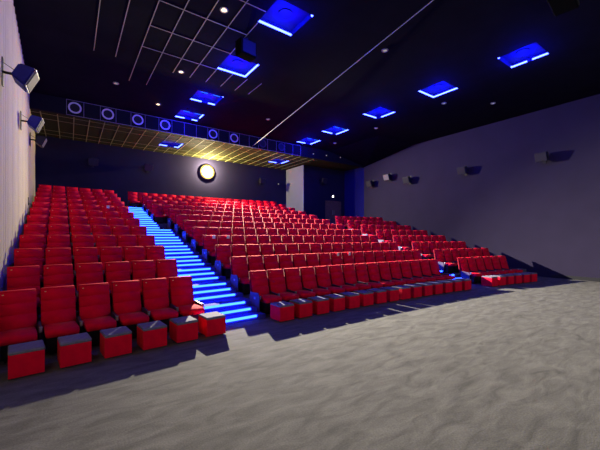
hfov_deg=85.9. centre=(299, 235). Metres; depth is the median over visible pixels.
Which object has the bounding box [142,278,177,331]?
seat
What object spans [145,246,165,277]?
seat
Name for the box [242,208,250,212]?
seat
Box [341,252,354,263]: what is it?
seat
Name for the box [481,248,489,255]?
seat
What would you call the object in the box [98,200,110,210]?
seat
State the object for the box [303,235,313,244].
seat
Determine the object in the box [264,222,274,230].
seat
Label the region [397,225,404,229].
seat
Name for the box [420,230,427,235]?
seat
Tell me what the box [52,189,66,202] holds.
seat
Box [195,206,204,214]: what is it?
seat
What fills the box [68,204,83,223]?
seat
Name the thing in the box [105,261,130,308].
seat
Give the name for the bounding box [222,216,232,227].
seat
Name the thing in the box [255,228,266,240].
seat
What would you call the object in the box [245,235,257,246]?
seat
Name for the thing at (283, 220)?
seat
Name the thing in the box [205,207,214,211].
seat
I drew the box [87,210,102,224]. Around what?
seat
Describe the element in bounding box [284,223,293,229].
seat
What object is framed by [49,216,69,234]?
seat
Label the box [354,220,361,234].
seat
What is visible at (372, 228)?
seat
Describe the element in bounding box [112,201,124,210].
seat
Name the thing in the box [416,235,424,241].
seat
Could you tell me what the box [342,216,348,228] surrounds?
seat
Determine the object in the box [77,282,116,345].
seat
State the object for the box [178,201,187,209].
seat
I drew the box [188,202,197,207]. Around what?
seat
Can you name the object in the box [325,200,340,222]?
door
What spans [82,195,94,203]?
seat
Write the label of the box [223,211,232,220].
seat
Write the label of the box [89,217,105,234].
seat
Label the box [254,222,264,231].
seat
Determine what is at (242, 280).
seat cushion
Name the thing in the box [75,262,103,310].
seat
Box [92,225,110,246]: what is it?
seat
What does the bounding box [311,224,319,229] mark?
seat
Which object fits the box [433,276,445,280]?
seat cushion
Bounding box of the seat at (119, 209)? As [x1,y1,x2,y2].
[116,206,128,217]
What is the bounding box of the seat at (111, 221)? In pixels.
[108,218,123,234]
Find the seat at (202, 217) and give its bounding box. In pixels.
[199,215,210,225]
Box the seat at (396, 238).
[393,235,411,249]
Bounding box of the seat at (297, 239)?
[292,235,303,243]
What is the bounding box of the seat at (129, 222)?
[125,218,139,234]
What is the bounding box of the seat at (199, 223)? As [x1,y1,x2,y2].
[196,220,208,232]
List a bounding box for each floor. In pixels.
[0,268,525,351]
[0,276,599,449]
[26,220,171,229]
[38,278,229,314]
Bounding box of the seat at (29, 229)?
[24,224,46,248]
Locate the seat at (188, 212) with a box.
[180,209,190,219]
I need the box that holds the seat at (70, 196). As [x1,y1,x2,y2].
[67,194,80,210]
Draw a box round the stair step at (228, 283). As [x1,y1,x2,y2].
[192,280,230,289]
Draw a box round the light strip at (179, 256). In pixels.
[165,256,197,257]
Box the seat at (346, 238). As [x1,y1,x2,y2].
[342,235,352,242]
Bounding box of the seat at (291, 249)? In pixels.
[286,244,298,255]
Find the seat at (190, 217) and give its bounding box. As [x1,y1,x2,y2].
[188,215,198,221]
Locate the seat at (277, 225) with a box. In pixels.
[274,223,283,227]
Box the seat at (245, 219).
[243,217,252,221]
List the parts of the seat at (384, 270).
backrest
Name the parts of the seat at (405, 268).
backrest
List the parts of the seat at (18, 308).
seat, backrest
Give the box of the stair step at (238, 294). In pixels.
[194,291,242,302]
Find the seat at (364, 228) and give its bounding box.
[361,225,369,235]
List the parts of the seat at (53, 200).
backrest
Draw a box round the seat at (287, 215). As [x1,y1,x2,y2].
[286,214,293,217]
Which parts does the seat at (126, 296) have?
armrest, backrest, seat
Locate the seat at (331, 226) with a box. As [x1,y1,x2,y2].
[328,224,336,228]
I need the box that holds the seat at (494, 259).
[490,256,514,272]
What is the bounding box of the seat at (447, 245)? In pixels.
[443,241,451,248]
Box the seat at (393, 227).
[390,225,397,229]
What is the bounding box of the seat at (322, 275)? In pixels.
[314,266,344,294]
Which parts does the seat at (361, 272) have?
backrest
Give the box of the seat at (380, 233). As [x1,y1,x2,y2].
[376,230,392,242]
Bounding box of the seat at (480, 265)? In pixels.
[474,257,499,275]
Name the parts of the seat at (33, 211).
backrest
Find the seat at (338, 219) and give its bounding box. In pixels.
[335,216,347,228]
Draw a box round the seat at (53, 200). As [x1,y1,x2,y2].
[51,197,67,213]
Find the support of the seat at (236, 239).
on the floor
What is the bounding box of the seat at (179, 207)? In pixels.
[174,205,183,209]
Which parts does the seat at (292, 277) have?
backrest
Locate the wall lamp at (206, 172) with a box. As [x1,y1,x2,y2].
[199,165,213,179]
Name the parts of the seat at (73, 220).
backrest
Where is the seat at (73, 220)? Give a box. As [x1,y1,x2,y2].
[69,216,87,241]
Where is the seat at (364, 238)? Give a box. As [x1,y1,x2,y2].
[360,235,369,242]
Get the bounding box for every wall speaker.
[1,56,38,93]
[20,111,43,132]
[30,133,46,147]
[88,157,98,167]
[144,163,152,171]
[259,177,265,184]
[320,177,327,184]
[366,180,373,187]
[383,173,390,180]
[402,175,410,183]
[456,165,467,175]
[534,151,548,163]
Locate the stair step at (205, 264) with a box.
[177,263,210,267]
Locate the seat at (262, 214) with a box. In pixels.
[261,213,269,221]
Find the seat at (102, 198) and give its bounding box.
[96,196,107,204]
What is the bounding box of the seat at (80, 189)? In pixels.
[79,188,90,195]
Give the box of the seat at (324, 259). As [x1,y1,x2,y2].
[318,253,331,265]
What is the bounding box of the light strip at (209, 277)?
[192,277,217,280]
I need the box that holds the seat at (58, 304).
[38,285,79,353]
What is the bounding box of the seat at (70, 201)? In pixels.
[68,198,81,216]
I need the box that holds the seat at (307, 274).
[299,267,330,296]
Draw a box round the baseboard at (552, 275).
[551,274,599,281]
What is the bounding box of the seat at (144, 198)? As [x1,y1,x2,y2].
[142,196,151,211]
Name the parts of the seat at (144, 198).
backrest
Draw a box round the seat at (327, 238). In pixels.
[323,235,333,242]
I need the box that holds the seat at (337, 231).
[334,229,343,234]
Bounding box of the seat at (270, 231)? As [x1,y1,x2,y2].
[267,228,277,240]
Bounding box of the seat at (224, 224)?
[221,221,231,230]
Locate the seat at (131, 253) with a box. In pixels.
[123,246,144,279]
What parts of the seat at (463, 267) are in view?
backrest, armrest, seat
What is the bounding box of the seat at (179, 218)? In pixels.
[175,214,186,236]
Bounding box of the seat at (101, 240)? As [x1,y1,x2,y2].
[96,235,115,262]
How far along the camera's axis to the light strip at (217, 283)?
8.91 m
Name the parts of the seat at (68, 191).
backrest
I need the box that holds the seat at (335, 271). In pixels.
[328,265,358,291]
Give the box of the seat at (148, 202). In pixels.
[146,199,156,216]
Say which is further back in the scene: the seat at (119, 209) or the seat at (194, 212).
the seat at (194, 212)
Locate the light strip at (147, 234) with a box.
[147,234,174,235]
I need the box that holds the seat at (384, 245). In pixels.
[380,242,389,250]
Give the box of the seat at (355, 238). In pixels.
[351,235,361,242]
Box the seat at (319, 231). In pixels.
[317,229,325,234]
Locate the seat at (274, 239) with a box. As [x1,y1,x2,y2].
[269,235,281,243]
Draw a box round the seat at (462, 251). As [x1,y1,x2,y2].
[458,248,467,257]
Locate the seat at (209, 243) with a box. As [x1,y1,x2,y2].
[202,235,217,264]
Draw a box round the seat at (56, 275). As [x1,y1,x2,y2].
[43,264,76,301]
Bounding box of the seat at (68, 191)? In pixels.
[66,190,78,203]
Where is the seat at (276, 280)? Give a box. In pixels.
[267,269,299,301]
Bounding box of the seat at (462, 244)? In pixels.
[458,241,466,247]
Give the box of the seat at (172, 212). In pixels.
[168,209,179,229]
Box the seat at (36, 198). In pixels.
[34,196,49,215]
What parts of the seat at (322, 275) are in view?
backrest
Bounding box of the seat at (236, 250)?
[231,244,247,265]
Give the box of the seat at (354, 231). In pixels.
[352,229,360,234]
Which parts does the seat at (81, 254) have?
armrest, backrest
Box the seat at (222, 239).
[217,235,231,248]
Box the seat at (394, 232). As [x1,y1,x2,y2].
[391,230,398,237]
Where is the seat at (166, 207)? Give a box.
[162,204,172,223]
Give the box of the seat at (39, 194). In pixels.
[36,192,50,207]
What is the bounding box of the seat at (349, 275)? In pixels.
[341,264,370,289]
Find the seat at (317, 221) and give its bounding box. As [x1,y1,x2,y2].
[314,219,322,224]
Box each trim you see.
[29,92,363,167]
[31,111,315,169]
[66,99,299,155]
[93,0,265,93]
[302,165,303,210]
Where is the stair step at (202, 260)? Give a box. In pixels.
[177,259,205,263]
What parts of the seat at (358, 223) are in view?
backrest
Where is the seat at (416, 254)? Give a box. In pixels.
[411,250,421,259]
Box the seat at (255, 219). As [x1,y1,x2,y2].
[253,217,261,222]
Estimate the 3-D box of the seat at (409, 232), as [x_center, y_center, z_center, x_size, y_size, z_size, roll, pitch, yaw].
[6.721,0.172,18.964,0.564,1.055,0.908,0,0,-26]
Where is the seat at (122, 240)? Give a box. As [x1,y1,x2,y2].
[117,235,135,260]
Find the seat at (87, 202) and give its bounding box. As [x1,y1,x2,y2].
[83,199,96,209]
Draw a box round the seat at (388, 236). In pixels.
[383,230,392,240]
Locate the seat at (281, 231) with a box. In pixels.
[277,228,287,235]
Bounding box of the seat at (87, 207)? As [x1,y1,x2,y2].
[85,204,99,216]
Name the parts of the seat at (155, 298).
armrest, backrest, seat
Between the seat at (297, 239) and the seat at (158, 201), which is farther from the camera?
the seat at (158, 201)
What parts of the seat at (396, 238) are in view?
backrest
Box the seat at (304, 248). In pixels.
[298,243,310,253]
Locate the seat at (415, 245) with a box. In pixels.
[412,242,432,259]
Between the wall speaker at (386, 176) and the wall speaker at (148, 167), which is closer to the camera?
the wall speaker at (148, 167)
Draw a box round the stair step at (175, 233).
[147,232,176,234]
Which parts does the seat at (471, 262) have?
backrest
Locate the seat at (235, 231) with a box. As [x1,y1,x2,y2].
[232,228,244,238]
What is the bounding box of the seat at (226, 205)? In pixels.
[225,204,233,211]
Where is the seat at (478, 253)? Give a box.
[473,248,482,256]
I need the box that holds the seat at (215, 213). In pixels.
[213,211,222,216]
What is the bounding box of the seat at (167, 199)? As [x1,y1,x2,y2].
[163,197,171,203]
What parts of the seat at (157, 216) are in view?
backrest, seat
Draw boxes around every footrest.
[8,340,44,379]
[57,332,91,367]
[100,326,131,357]
[137,320,166,349]
[169,316,197,342]
[198,311,225,336]
[270,301,293,321]
[289,298,311,317]
[307,296,328,314]
[323,294,344,311]
[339,292,359,308]
[353,290,373,305]
[367,288,386,303]
[379,287,398,301]
[391,285,410,299]
[403,284,421,297]
[414,282,431,295]
[425,281,442,294]
[435,280,452,292]
[445,279,461,291]
[456,278,470,289]
[481,275,497,286]
[490,275,505,285]
[498,274,513,284]
[508,273,521,283]
[515,273,529,282]
[522,272,536,281]
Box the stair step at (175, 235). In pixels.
[155,235,179,236]
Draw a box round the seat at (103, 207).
[101,205,114,217]
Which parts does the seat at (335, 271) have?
backrest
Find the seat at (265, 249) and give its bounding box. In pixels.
[260,244,273,257]
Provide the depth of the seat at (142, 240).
10.36 m
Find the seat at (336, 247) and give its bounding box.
[331,243,342,252]
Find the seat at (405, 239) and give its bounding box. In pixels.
[401,235,412,249]
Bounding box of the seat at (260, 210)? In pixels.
[259,209,267,214]
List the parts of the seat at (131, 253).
backrest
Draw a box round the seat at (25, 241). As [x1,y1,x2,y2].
[19,235,44,263]
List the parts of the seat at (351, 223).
backrest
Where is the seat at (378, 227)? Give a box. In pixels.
[376,225,383,229]
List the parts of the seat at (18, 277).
backrest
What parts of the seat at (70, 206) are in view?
backrest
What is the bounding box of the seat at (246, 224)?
[243,222,253,227]
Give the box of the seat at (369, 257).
[363,251,374,262]
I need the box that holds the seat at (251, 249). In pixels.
[246,244,260,256]
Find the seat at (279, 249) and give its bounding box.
[273,244,286,256]
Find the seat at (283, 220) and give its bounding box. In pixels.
[281,218,289,222]
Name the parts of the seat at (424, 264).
backrest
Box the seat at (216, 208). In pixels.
[215,207,223,211]
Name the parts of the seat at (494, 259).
backrest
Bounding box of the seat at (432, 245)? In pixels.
[428,242,436,253]
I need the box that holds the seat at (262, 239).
[257,235,269,246]
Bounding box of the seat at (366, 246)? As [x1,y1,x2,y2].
[361,242,371,250]
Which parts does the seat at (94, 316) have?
armrest, backrest, seat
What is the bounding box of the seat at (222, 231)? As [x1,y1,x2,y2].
[219,227,231,242]
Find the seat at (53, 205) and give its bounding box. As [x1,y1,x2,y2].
[51,203,68,219]
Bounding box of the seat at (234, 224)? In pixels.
[232,221,243,229]
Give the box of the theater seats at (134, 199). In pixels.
[127,192,285,208]
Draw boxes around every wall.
[0,0,34,290]
[35,135,285,206]
[286,166,301,212]
[304,165,343,218]
[327,167,363,216]
[364,94,599,277]
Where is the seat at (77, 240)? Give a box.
[71,235,93,269]
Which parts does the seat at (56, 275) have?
backrest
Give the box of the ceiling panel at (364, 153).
[330,135,412,166]
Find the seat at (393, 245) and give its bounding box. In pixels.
[388,242,398,250]
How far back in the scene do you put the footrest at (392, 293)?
9.80 m
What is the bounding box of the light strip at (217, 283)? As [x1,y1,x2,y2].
[193,283,225,287]
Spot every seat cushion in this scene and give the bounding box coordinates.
[0,326,36,345]
[36,297,40,306]
[43,320,79,338]
[82,316,116,331]
[117,311,148,325]
[148,307,177,320]
[176,304,204,315]
[222,264,230,268]
[239,277,249,283]
[259,294,281,302]
[277,292,299,300]
[296,290,315,297]
[312,288,330,295]
[325,286,344,293]
[338,285,358,291]
[353,283,370,289]
[364,282,382,287]
[377,281,394,286]
[391,280,405,284]
[401,278,416,283]
[411,277,426,282]
[421,254,432,256]
[421,276,435,281]
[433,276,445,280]
[440,275,454,279]
[445,263,456,265]
[470,272,483,276]
[477,271,491,275]
[488,271,499,274]
[494,270,507,273]
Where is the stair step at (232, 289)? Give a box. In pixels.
[193,286,235,296]
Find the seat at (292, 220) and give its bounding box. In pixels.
[289,218,297,222]
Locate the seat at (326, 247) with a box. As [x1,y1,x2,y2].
[321,243,332,253]
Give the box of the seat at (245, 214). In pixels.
[242,212,251,216]
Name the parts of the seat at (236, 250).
backrest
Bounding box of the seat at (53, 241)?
[47,235,72,261]
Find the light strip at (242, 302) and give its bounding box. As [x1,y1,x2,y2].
[204,301,244,308]
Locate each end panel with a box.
[167,218,170,229]
[174,224,177,234]
[182,231,185,242]
[191,239,195,251]
[202,249,207,262]
[214,261,221,275]
[230,274,238,291]
[249,292,259,311]
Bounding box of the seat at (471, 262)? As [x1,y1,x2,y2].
[465,257,491,282]
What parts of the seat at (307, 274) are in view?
backrest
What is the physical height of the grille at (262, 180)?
0.405 m
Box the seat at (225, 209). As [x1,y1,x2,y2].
[224,208,232,211]
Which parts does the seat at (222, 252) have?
backrest, seat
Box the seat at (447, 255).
[442,249,458,271]
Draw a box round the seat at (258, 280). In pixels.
[249,270,281,313]
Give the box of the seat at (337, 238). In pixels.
[333,235,343,242]
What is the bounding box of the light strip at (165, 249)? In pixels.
[165,249,189,250]
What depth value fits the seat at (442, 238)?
18.71 m
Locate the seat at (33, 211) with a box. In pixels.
[30,208,48,232]
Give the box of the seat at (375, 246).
[371,242,380,250]
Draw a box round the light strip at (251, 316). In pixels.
[226,315,256,321]
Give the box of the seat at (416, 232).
[413,230,420,235]
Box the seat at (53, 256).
[45,248,73,279]
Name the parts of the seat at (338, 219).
backrest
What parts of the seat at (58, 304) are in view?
armrest, backrest, seat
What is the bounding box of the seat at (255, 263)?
[247,255,263,272]
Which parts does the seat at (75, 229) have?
backrest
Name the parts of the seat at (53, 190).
backrest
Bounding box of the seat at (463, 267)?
[457,257,483,283]
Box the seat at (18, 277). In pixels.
[7,265,40,318]
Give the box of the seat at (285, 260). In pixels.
[278,254,292,271]
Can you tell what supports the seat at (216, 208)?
on the floor at (162, 226)
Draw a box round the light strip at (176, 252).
[165,252,192,253]
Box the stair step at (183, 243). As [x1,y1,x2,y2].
[155,243,188,245]
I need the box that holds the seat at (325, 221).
[322,219,329,223]
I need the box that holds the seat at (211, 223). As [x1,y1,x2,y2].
[209,221,220,228]
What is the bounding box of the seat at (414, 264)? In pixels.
[408,260,435,282]
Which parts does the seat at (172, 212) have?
backrest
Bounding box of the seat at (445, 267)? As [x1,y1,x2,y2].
[433,249,456,272]
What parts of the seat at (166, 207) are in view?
backrest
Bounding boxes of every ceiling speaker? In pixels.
[235,36,255,61]
[547,0,579,16]
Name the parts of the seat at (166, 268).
backrest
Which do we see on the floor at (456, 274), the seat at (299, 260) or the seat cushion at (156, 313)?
the seat at (299, 260)
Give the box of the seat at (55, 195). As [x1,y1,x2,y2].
[52,193,65,197]
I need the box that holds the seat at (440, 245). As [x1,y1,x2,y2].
[436,242,444,248]
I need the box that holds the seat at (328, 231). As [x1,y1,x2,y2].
[326,229,334,235]
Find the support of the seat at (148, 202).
on the floor
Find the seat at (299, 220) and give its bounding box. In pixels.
[298,219,305,222]
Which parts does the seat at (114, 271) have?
backrest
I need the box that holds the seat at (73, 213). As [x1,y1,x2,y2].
[68,209,85,231]
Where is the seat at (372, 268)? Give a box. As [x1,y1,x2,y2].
[365,262,394,286]
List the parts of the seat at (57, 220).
backrest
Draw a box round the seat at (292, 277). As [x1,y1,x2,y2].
[283,268,315,298]
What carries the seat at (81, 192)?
on the floor
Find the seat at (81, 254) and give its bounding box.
[73,247,97,287]
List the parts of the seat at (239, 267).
backrest, seat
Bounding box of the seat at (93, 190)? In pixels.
[92,189,102,195]
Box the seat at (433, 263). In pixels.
[427,259,454,279]
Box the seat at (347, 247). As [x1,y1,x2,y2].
[342,243,352,251]
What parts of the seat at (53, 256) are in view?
backrest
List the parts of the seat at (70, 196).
backrest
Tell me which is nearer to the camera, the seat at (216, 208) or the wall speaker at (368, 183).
the seat at (216, 208)
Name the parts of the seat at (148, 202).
backrest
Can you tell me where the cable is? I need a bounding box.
[252,0,433,146]
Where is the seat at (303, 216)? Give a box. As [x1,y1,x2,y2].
[302,215,309,218]
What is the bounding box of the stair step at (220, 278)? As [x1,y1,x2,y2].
[192,276,225,282]
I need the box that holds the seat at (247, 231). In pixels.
[244,228,255,237]
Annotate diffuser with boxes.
[202,93,210,96]
[232,59,242,65]
[278,8,291,18]
[433,84,442,88]
[516,48,529,55]
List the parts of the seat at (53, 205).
backrest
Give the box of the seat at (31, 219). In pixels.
[27,215,47,244]
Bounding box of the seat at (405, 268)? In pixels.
[398,260,426,282]
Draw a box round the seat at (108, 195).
[106,193,116,200]
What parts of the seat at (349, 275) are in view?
backrest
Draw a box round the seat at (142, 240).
[137,235,154,259]
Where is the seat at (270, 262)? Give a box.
[263,255,278,272]
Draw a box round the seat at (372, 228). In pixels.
[368,225,375,234]
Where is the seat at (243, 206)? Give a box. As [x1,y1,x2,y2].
[242,205,249,208]
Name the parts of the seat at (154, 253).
backrest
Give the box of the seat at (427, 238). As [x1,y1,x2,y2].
[423,235,431,241]
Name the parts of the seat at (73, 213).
backrest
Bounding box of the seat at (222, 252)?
[215,245,230,278]
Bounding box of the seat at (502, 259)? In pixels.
[498,256,522,272]
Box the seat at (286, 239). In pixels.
[281,235,292,244]
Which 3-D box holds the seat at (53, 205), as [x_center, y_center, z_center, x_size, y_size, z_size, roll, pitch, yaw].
[-9.447,-0.802,12.626,0.564,1.055,0.908,0,0,-42]
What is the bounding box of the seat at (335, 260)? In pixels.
[330,252,342,264]
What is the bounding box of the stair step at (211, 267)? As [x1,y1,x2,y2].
[177,266,214,273]
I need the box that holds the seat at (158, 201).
[157,200,166,213]
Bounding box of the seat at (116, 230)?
[112,226,129,246]
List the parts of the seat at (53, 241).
backrest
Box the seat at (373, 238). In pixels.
[369,235,377,242]
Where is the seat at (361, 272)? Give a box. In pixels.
[354,263,382,288]
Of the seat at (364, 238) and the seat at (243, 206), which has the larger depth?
the seat at (243, 206)
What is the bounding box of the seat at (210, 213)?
[202,210,212,216]
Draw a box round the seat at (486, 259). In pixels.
[482,256,507,273]
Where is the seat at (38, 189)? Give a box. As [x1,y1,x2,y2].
[37,188,50,194]
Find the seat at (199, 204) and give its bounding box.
[198,203,206,206]
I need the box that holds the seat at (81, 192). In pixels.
[80,191,91,198]
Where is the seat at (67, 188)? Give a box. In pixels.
[66,187,77,200]
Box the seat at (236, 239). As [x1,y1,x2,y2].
[231,235,245,248]
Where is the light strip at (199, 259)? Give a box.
[177,259,200,261]
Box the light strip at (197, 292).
[193,288,229,293]
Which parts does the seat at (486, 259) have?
backrest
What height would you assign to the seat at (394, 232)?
1.055 m
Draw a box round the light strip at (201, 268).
[178,268,210,271]
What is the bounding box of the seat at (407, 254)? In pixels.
[402,250,412,260]
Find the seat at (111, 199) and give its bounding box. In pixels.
[109,197,120,205]
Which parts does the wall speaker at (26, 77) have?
mounting plate, bracket arm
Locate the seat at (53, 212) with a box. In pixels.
[50,209,67,215]
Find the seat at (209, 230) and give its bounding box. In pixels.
[206,227,218,243]
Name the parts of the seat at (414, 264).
backrest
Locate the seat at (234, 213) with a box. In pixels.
[233,212,242,217]
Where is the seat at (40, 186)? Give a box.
[39,184,51,197]
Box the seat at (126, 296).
[111,280,148,338]
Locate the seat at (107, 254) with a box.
[100,247,121,282]
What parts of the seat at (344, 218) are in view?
backrest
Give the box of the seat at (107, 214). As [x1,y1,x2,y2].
[104,211,118,224]
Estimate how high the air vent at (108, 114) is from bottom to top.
0.510 m
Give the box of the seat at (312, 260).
[305,253,319,266]
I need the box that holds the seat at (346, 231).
[343,229,351,234]
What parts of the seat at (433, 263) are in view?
backrest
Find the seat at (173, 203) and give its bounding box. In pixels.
[168,201,177,208]
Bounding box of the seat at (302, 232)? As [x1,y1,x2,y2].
[298,229,307,235]
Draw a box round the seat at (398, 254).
[393,250,403,260]
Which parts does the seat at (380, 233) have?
backrest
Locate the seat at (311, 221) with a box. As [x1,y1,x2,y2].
[306,219,314,223]
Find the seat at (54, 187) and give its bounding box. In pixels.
[53,186,64,189]
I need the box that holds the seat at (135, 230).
[130,226,146,245]
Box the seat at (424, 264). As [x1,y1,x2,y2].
[419,259,445,280]
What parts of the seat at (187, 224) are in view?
backrest, seat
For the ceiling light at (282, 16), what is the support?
attached to the ceiling at (458, 43)
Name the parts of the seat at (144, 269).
backrest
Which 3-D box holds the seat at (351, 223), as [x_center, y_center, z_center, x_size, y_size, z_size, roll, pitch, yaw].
[3.383,-0.477,20.017,0.564,1.055,0.908,0,0,-28]
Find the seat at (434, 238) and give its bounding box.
[431,235,438,241]
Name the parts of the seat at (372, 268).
backrest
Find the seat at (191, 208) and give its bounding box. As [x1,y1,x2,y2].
[185,205,194,214]
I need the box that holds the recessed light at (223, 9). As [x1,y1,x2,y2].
[220,7,227,12]
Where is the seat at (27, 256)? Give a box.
[14,248,42,287]
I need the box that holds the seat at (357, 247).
[352,243,362,251]
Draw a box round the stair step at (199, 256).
[165,255,201,259]
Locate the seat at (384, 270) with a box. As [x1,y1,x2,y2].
[377,262,405,285]
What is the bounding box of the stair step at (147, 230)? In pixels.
[147,230,174,231]
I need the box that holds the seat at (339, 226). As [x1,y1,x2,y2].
[336,224,344,228]
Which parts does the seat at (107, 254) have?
backrest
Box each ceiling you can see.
[13,0,599,150]
[30,109,359,170]
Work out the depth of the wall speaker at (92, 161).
18.87 m
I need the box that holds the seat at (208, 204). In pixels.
[207,203,215,209]
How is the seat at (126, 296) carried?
on the floor at (512, 366)
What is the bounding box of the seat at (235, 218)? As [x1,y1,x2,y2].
[233,216,243,227]
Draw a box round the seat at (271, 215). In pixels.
[269,213,277,219]
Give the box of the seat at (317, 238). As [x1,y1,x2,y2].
[313,235,323,243]
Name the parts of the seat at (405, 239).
backrest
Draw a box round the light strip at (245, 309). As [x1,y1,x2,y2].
[219,308,250,313]
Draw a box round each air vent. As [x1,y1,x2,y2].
[68,102,81,113]
[102,109,113,119]
[132,115,142,124]
[160,120,169,129]
[209,129,216,138]
[230,134,237,141]
[259,139,265,147]
[278,143,284,150]
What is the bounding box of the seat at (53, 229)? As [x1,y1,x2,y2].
[48,224,70,247]
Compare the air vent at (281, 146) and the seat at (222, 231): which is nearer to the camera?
the seat at (222, 231)
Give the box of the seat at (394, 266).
[388,261,416,283]
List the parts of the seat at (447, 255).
backrest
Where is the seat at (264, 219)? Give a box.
[262,217,271,222]
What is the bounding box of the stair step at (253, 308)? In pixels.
[204,305,256,316]
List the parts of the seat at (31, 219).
backrest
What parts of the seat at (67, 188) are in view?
backrest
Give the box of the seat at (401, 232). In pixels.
[398,230,406,235]
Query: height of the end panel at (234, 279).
0.580 m
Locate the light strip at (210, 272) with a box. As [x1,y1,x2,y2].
[178,272,213,276]
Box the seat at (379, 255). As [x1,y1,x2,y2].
[373,251,384,262]
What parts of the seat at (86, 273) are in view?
armrest, backrest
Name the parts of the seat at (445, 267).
backrest, armrest, seat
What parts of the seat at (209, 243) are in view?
backrest, seat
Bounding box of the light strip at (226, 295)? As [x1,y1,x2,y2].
[194,294,234,300]
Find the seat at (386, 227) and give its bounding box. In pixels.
[383,225,390,229]
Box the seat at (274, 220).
[272,218,280,222]
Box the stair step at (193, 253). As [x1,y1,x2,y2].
[165,252,198,255]
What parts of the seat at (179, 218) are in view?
backrest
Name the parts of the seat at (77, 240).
backrest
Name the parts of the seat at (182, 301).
backrest, seat, armrest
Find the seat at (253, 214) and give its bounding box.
[252,213,260,218]
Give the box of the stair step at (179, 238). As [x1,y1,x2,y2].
[155,237,182,239]
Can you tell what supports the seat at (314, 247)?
on the floor
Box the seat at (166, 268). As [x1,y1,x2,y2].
[156,259,177,303]
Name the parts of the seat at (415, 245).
backrest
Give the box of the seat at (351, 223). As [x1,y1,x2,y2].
[347,220,360,230]
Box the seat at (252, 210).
[251,209,258,213]
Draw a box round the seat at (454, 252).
[450,249,459,261]
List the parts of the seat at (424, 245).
backrest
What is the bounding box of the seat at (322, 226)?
[320,224,328,229]
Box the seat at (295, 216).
[294,214,301,218]
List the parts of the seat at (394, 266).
backrest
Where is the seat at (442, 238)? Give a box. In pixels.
[438,235,445,241]
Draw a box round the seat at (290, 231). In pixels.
[288,229,297,234]
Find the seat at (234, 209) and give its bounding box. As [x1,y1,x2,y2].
[233,208,242,215]
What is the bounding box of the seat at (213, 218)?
[211,215,221,225]
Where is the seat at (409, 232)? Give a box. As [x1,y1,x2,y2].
[406,230,413,234]
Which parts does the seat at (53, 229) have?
backrest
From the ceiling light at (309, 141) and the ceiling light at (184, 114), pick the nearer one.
the ceiling light at (184, 114)
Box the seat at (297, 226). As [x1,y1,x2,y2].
[293,223,302,229]
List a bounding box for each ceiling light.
[159,141,182,147]
[175,110,203,120]
[190,90,222,104]
[217,54,258,77]
[258,0,313,35]
[269,159,287,163]
[297,138,320,144]
[322,126,347,134]
[363,107,394,118]
[418,81,457,97]
[497,42,548,67]
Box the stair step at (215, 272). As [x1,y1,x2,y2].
[178,271,221,277]
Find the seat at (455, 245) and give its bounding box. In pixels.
[450,241,459,248]
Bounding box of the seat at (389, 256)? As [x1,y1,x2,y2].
[383,251,394,261]
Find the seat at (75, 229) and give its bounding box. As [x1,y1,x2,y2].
[70,225,90,254]
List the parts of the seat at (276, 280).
backrest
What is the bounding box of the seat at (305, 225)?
[302,223,311,228]
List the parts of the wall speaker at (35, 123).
mounting plate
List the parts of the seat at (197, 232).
backrest, seat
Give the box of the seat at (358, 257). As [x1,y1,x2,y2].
[352,252,364,263]
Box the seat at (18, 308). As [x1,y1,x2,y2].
[0,288,36,362]
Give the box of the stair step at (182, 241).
[155,240,186,242]
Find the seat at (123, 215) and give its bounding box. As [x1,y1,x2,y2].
[120,212,133,225]
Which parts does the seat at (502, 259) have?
backrest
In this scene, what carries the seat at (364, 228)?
on the floor
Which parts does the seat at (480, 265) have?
backrest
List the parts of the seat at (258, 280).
backrest, seat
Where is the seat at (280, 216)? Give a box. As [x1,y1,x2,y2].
[278,214,285,219]
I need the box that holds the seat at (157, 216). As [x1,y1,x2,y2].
[151,203,165,223]
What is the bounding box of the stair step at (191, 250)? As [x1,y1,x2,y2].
[165,249,194,252]
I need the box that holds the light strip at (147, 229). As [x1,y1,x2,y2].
[147,229,170,230]
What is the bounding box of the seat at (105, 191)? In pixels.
[103,190,113,196]
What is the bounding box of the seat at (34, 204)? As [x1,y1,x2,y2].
[32,202,48,222]
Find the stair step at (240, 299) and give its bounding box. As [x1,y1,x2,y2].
[201,297,250,311]
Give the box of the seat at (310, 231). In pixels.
[307,229,316,234]
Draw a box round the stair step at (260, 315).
[226,312,265,324]
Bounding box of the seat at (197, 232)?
[192,227,205,253]
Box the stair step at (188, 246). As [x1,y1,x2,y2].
[165,245,191,248]
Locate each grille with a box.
[25,70,38,93]
[36,118,43,132]
[88,158,97,165]
[145,164,152,170]
[243,38,255,55]
[260,178,265,183]
[383,174,388,180]
[402,177,409,183]
[456,166,465,174]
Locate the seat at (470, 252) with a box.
[465,248,474,256]
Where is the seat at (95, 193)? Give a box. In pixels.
[93,192,104,199]
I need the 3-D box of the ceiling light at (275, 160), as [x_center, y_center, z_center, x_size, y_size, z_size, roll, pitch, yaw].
[-1.598,-5.670,24.102,1.170,0.180,1.120,0,0,-35]
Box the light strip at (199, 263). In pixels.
[177,263,203,265]
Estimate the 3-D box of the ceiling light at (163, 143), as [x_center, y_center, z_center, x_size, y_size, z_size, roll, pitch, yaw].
[-7.863,-5.670,19.634,1.180,0.180,1.120,0,0,-35]
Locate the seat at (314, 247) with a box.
[310,243,321,253]
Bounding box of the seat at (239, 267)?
[230,256,249,294]
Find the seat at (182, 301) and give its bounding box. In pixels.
[169,276,204,319]
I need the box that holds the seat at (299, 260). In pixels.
[292,254,306,267]
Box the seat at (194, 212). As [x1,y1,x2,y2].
[192,210,201,219]
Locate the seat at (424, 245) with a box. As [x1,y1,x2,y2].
[420,242,434,258]
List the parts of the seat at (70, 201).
backrest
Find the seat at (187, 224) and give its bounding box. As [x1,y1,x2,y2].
[183,220,195,244]
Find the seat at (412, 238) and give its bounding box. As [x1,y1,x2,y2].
[408,235,416,246]
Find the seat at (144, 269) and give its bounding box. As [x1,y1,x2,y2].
[131,260,154,306]

